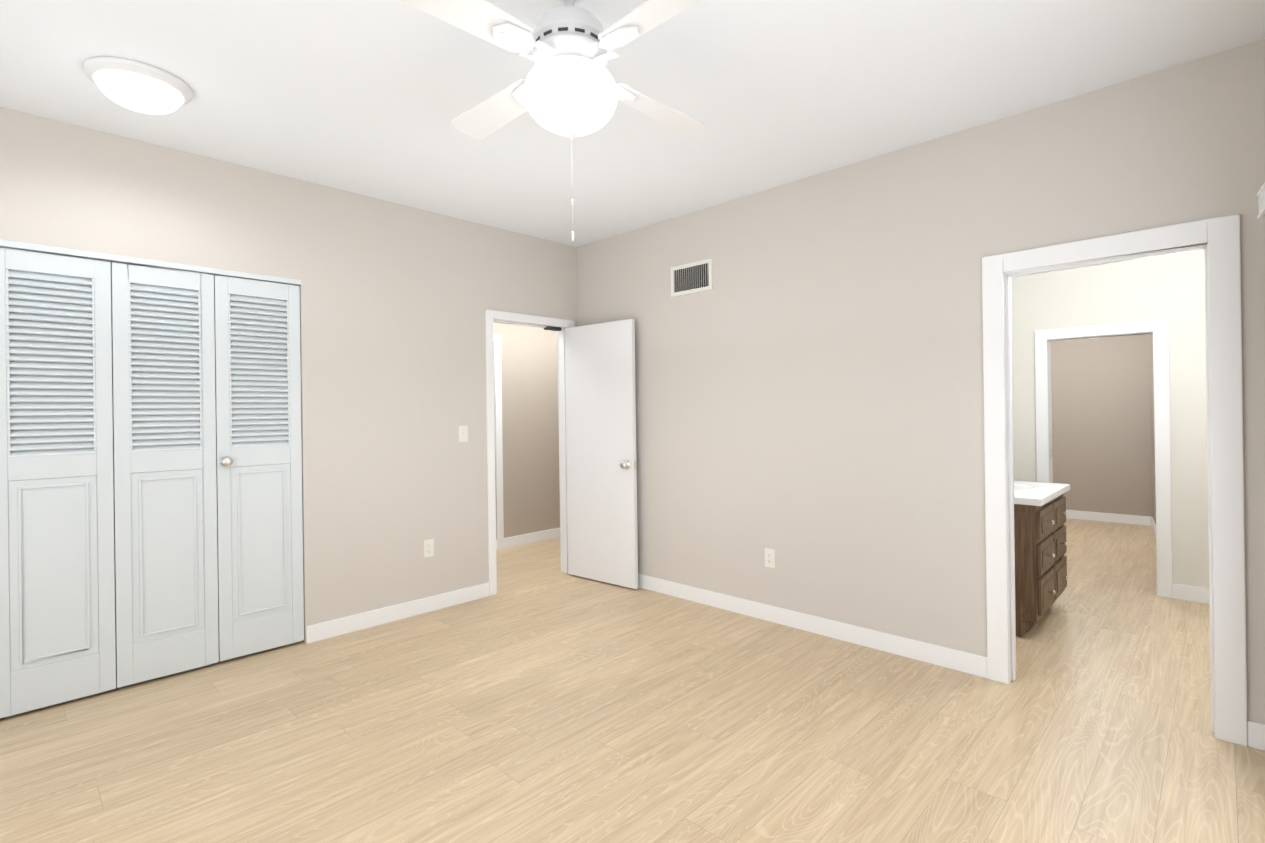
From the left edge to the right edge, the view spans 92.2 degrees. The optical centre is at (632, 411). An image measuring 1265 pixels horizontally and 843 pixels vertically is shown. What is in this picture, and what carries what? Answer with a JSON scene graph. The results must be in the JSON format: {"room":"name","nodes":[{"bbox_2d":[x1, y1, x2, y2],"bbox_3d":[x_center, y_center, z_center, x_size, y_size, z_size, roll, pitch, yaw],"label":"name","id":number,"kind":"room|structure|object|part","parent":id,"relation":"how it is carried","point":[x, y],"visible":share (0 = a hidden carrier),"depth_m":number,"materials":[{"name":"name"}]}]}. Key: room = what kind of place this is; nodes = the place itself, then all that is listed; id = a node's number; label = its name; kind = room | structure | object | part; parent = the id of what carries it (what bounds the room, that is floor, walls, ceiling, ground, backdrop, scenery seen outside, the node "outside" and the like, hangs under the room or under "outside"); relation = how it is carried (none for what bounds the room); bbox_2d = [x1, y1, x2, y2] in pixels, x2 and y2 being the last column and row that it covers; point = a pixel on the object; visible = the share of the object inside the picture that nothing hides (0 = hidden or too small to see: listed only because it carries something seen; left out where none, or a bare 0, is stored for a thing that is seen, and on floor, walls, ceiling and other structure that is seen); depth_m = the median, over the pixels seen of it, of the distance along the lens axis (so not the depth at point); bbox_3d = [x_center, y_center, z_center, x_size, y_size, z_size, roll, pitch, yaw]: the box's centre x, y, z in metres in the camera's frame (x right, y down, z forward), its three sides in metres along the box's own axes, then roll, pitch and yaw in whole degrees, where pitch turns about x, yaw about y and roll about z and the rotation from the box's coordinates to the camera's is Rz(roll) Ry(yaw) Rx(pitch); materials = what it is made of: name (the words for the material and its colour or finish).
{"room":"empty bedroom","nodes":[
{"label":"empty bedroom","id":0,"kind":"room"},
{"bbox_2d":[111,262,214,639],"bbox_3d":[-3.146,0.014,3.554,0.120,2.700,1.970,-1,0,44],"label":"wall","id":1,"kind":"structure","parent":0,"point":[113,470],"depth_m":3.56,"materials":[{"name":"paint"}]},
{"bbox_2d":[0,107,577,642],"bbox_3d":[-1.322,-0.010,4.245,0.120,2.700,6.640,-1,0,44],"label":"wall","id":2,"kind":"structure","parent":0,"point":[396,301],"depth_m":3.76,"materials":[{"name":"paint"}]},
{"bbox_2d":[0,239,300,285],"bbox_3d":[-2.533,-0.747,2.955,0.059,0.027,1.685,-1,0,44],"label":"trim","id":3,"kind":"structure","parent":2,"relation":"attached to","point":[93,255],"depth_m":3.01,"materials":[{"name":"paint"}]},
{"bbox_2d":[0,247,303,717],"bbox_3d":[-2.506,0.305,2.943,0.079,2.069,1.676,-1,0,44],"label":"bifold closet door","id":4,"kind":"structure","parent":2,"relation":"in","point":[194,510],"depth_m":3.02,"materials":[{"name":"paint"}]},
{"bbox_2d":[306,582,489,643],"bbox_3d":[-1.468,1.292,3.978,0.013,0.100,1.228,-1,0,44],"label":"baseboard","id":5,"kind":"structure","parent":2,"relation":"attached to","point":[324,630],"depth_m":3.90,"materials":[{"name":"white wood"}]},
{"bbox_2d":[424,539,433,557],"bbox_3d":[-1.368,0.915,4.091,0.008,0.115,0.070,-1,0,44],"label":"outlet","id":6,"kind":"object","parent":2,"relation":"attached to","point":[429,548],"visible":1,"depth_m":4.09,"materials":[{"name":"white plastic"}]},
{"bbox_2d":[459,425,467,441],"bbox_3d":[-1.188,0.153,4.283,0.016,0.115,0.070,-1,0,44],"label":"light switch","id":7,"kind":"object","parent":2,"relation":"attached to","point":[463,433],"visible":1,"depth_m":4.29,"materials":[{"name":"white plastic"}]},
{"bbox_2d":[485,310,573,595],"bbox_3d":[-0.810,0.293,4.769,0.152,2.086,0.840,-1,0,44],"label":"door frame","id":8,"kind":"structure","parent":2,"relation":"attached to","point":[491,316],"depth_m":4.61,"materials":[{"name":"white wood"}]},
{"bbox_2d":[565,319,637,588],"bbox_3d":[-0.240,0.314,4.754,0.715,2.000,0.145,-1,0,44],"label":"bedroom door","id":9,"kind":"structure","parent":8,"relation":"attached to","point":[601,452],"depth_m":4.70,"materials":[{"name":"paint"}]},
{"bbox_2d":[493,322,559,538],"bbox_3d":[-1.337,-0.008,6.027,0.120,2.700,4.100,-1,0,44],"label":"wall","id":10,"kind":"structure","parent":0,"point":[530,438],"depth_m":6.21,"materials":[{"name":"paint"}]},
{"bbox_2d":[494,334,503,549],"bbox_3d":[-1.620,0.294,5.632,0.016,2.103,0.975,-1,0,44],"label":"door frame","id":11,"kind":"structure","parent":10,"relation":"attached to","point":[498,440],"depth_m":5.95,"materials":[{"name":"white wood"}]},
{"bbox_2d":[496,528,559,549],"bbox_3d":[-1.285,1.291,5.965,0.013,0.100,3.900,-1,0,44],"label":"baseboard","id":12,"kind":"structure","parent":10,"relation":"attached to","point":[523,539],"depth_m":6.21,"materials":[{"name":"white wood"}]},
{"bbox_2d":[0,518,1264,842],"bbox_3d":[1.691,1.330,4.915,6.250,0.060,11.770,-1,0,44],"label":"floor","id":13,"kind":"structure","parent":0,"point":[540,696],"depth_m":2.48,"materials":[{"name":"brown wood"}]},
{"bbox_2d":[1014,481,1069,637],"bbox_3d":[2.398,0.842,3.905,0.586,0.895,0.900,-1,0,44],"label":"vanity cabinet","id":14,"kind":"object","parent":13,"relation":"on","point":[1041,545],"visible":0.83,"depth_m":3.49,"materials":[{"name":"brown wood"}]},
{"bbox_2d":[0,0,1264,246],"bbox_3d":[-0.628,-1.422,2.164,5.700,0.100,4.640,-1,0,44],"label":"ceiling","id":15,"kind":"structure","parent":0,"point":[372,98],"depth_m":2.55,"materials":[{"name":"paint"}]},
{"bbox_2d":[83,56,192,114],"bbox_3d":[-2.011,-1.296,2.488,0.350,0.112,0.350,-1,0,44],"label":"flush-mount ceiling light","id":16,"kind":"object","parent":15,"relation":"attached to","point":[138,86],"visible":1,"depth_m":2.41,"materials":[{"name":"white glass"}]},
{"bbox_3d":[-2.011,-1.280,2.488,0.278,0.078,0.278,-1,0,44],"label":"glass","id":17,"kind":"part","parent":16,"relation":"part of","materials":[{"name":"white glass"}]},
{"bbox_2d":[399,0,706,240],"bbox_3d":[-0.194,-0.959,1.923,0.966,0.837,0.966,-1,0,-1],"label":"fan","id":18,"kind":"object","parent":15,"relation":"hanging from","point":[569,87],"visible":1,"depth_m":1.82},
{"bbox_3d":[-0.194,-0.980,1.923,0.296,0.180,0.296,-1,0,44],"label":"globe","id":19,"kind":"part","parent":18,"relation":"part of","materials":[{"name":"white glass"}]},
{"bbox_3d":[-0.169,-0.814,1.901,0.101,0.549,0.038,-1,0,44],"label":"chain","id":20,"kind":"part","parent":18,"relation":"part of","materials":[{"name":"white"}]},
{"bbox_2d":[577,39,1264,723],"bbox_3d":[1.261,-0.046,3.498,4.870,2.700,0.120,-1,0,44],"label":"wall","id":21,"kind":"structure","parent":0,"point":[809,389],"depth_m":3.31,"materials":[{"name":"paint"}]},
{"bbox_2d":[671,258,712,296],"bbox_3d":[0.406,-0.929,4.224,0.360,0.210,0.011,-1,0,44],"label":"air vent","id":22,"kind":"object","parent":21,"relation":"in","point":[692,277],"visible":1,"depth_m":4.22,"materials":[{"name":"white metal"}]},
{"bbox_2d":[765,548,774,567],"bbox_3d":[0.859,0.915,3.809,0.070,0.115,0.008,-1,0,44],"label":"outlet","id":23,"kind":"object","parent":21,"relation":"attached to","point":[770,558],"visible":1,"depth_m":3.81,"materials":[{"name":"white plastic"}]},
{"bbox_2d":[638,574,987,677],"bbox_3d":[0.650,1.263,4.013,3.010,0.100,0.013,-1,0,44],"label":"baseboard","id":24,"kind":"structure","parent":21,"relation":"attached to","point":[965,662],"depth_m":3.52,"materials":[{"name":"white wood"}]},
{"bbox_2d":[982,214,1247,746],"bbox_3d":[2.084,0.267,2.705,0.890,2.058,0.156,-1,0,44],"label":"door frame","id":25,"kind":"structure","parent":21,"relation":"attached to","point":[1217,240],"depth_m":2.45,"materials":[{"name":"white wood"}]},
{"bbox_2d":[1262,724,1264,750],"bbox_3d":[0.961,1.256,0.463,0.474,0.100,4.681,-1,0,44],"label":"baseboard","id":26,"kind":"structure","parent":21,"relation":"attached to","point":[1263,725],"depth_m":2.31,"materials":[{"name":"white wood"}]},
{"bbox_2d":[1051,337,1110,512],"bbox_3d":[5.262,0.028,7.156,1.230,2.450,0.120,-1,0,44],"label":"wall","id":27,"kind":"structure","parent":0,"point":[1103,444],"depth_m":7.09,"materials":[{"name":"paint"}]},
{"bbox_2d":[1066,510,1148,524],"bbox_3d":[5.228,1.204,7.118,1.230,0.100,0.023,-1,0,44],"label":"baseboard","id":28,"kind":"structure","parent":27,"relation":"attached to","point":[1072,514],"depth_m":6.93,"materials":[{"name":"white wood"}]},
{"bbox_2d":[1011,250,1208,587],"bbox_3d":[3.719,-0.079,4.208,2.325,2.700,0.120,-1,0,44],"label":"wall","id":29,"kind":"structure","parent":0,"point":[1171,288],"depth_m":4.16,"materials":[{"name":"paint"}]},
{"bbox_2d":[1034,319,1172,597],"bbox_3d":[3.445,0.321,4.479,0.777,1.917,0.156,-1,0,44],"label":"door frame","id":30,"kind":"structure","parent":29,"relation":"attached to","point":[1158,329],"depth_m":4.21,"materials":[{"name":"white wood"}]},
{"bbox_2d":[1172,584,1208,603],"bbox_3d":[4.064,1.216,3.797,1.043,0.100,0.013,-1,0,44],"label":"baseboard","id":31,"kind":"structure","parent":29,"relation":"attached to","point":[1191,593],"depth_m":4.09,"materials":[{"name":"white wood"}]},
{"bbox_2d":[1107,334,1155,523],"bbox_3d":[4.800,0.033,5.487,0.412,2.450,3.220,-1,0,44],"label":"wall","id":32,"kind":"structure","parent":0,"point":[1130,381],"depth_m":6.78,"materials":[{"name":"paint"}]},
{"bbox_2d":[1143,517,1155,535],"bbox_3d":[5.041,1.205,5.830,0.261,0.100,2.187,-1,0,44],"label":"baseboard","id":33,"kind":"structure","parent":32,"relation":"attached to","point":[1150,521],"depth_m":6.59,"materials":[{"name":"white wood"}]},
{"bbox_3d":[0.936,-0.044,0.328,0.574,2.700,4.910,-1,0,44],"label":"wall","id":34,"kind":"structure","parent":0,"visible":0},
{"bbox_2d":[1257,182,1264,218],"bbox_3d":[1.259,0.205,0.885,0.078,1.943,3.250,-1,0,39],"label":"valance","id":35,"kind":"object","parent":34,"relation":"attached to","point":[1261,196],"visible":1,"depth_m":2.13,"materials":[{"name":"plastic"}]}
]}

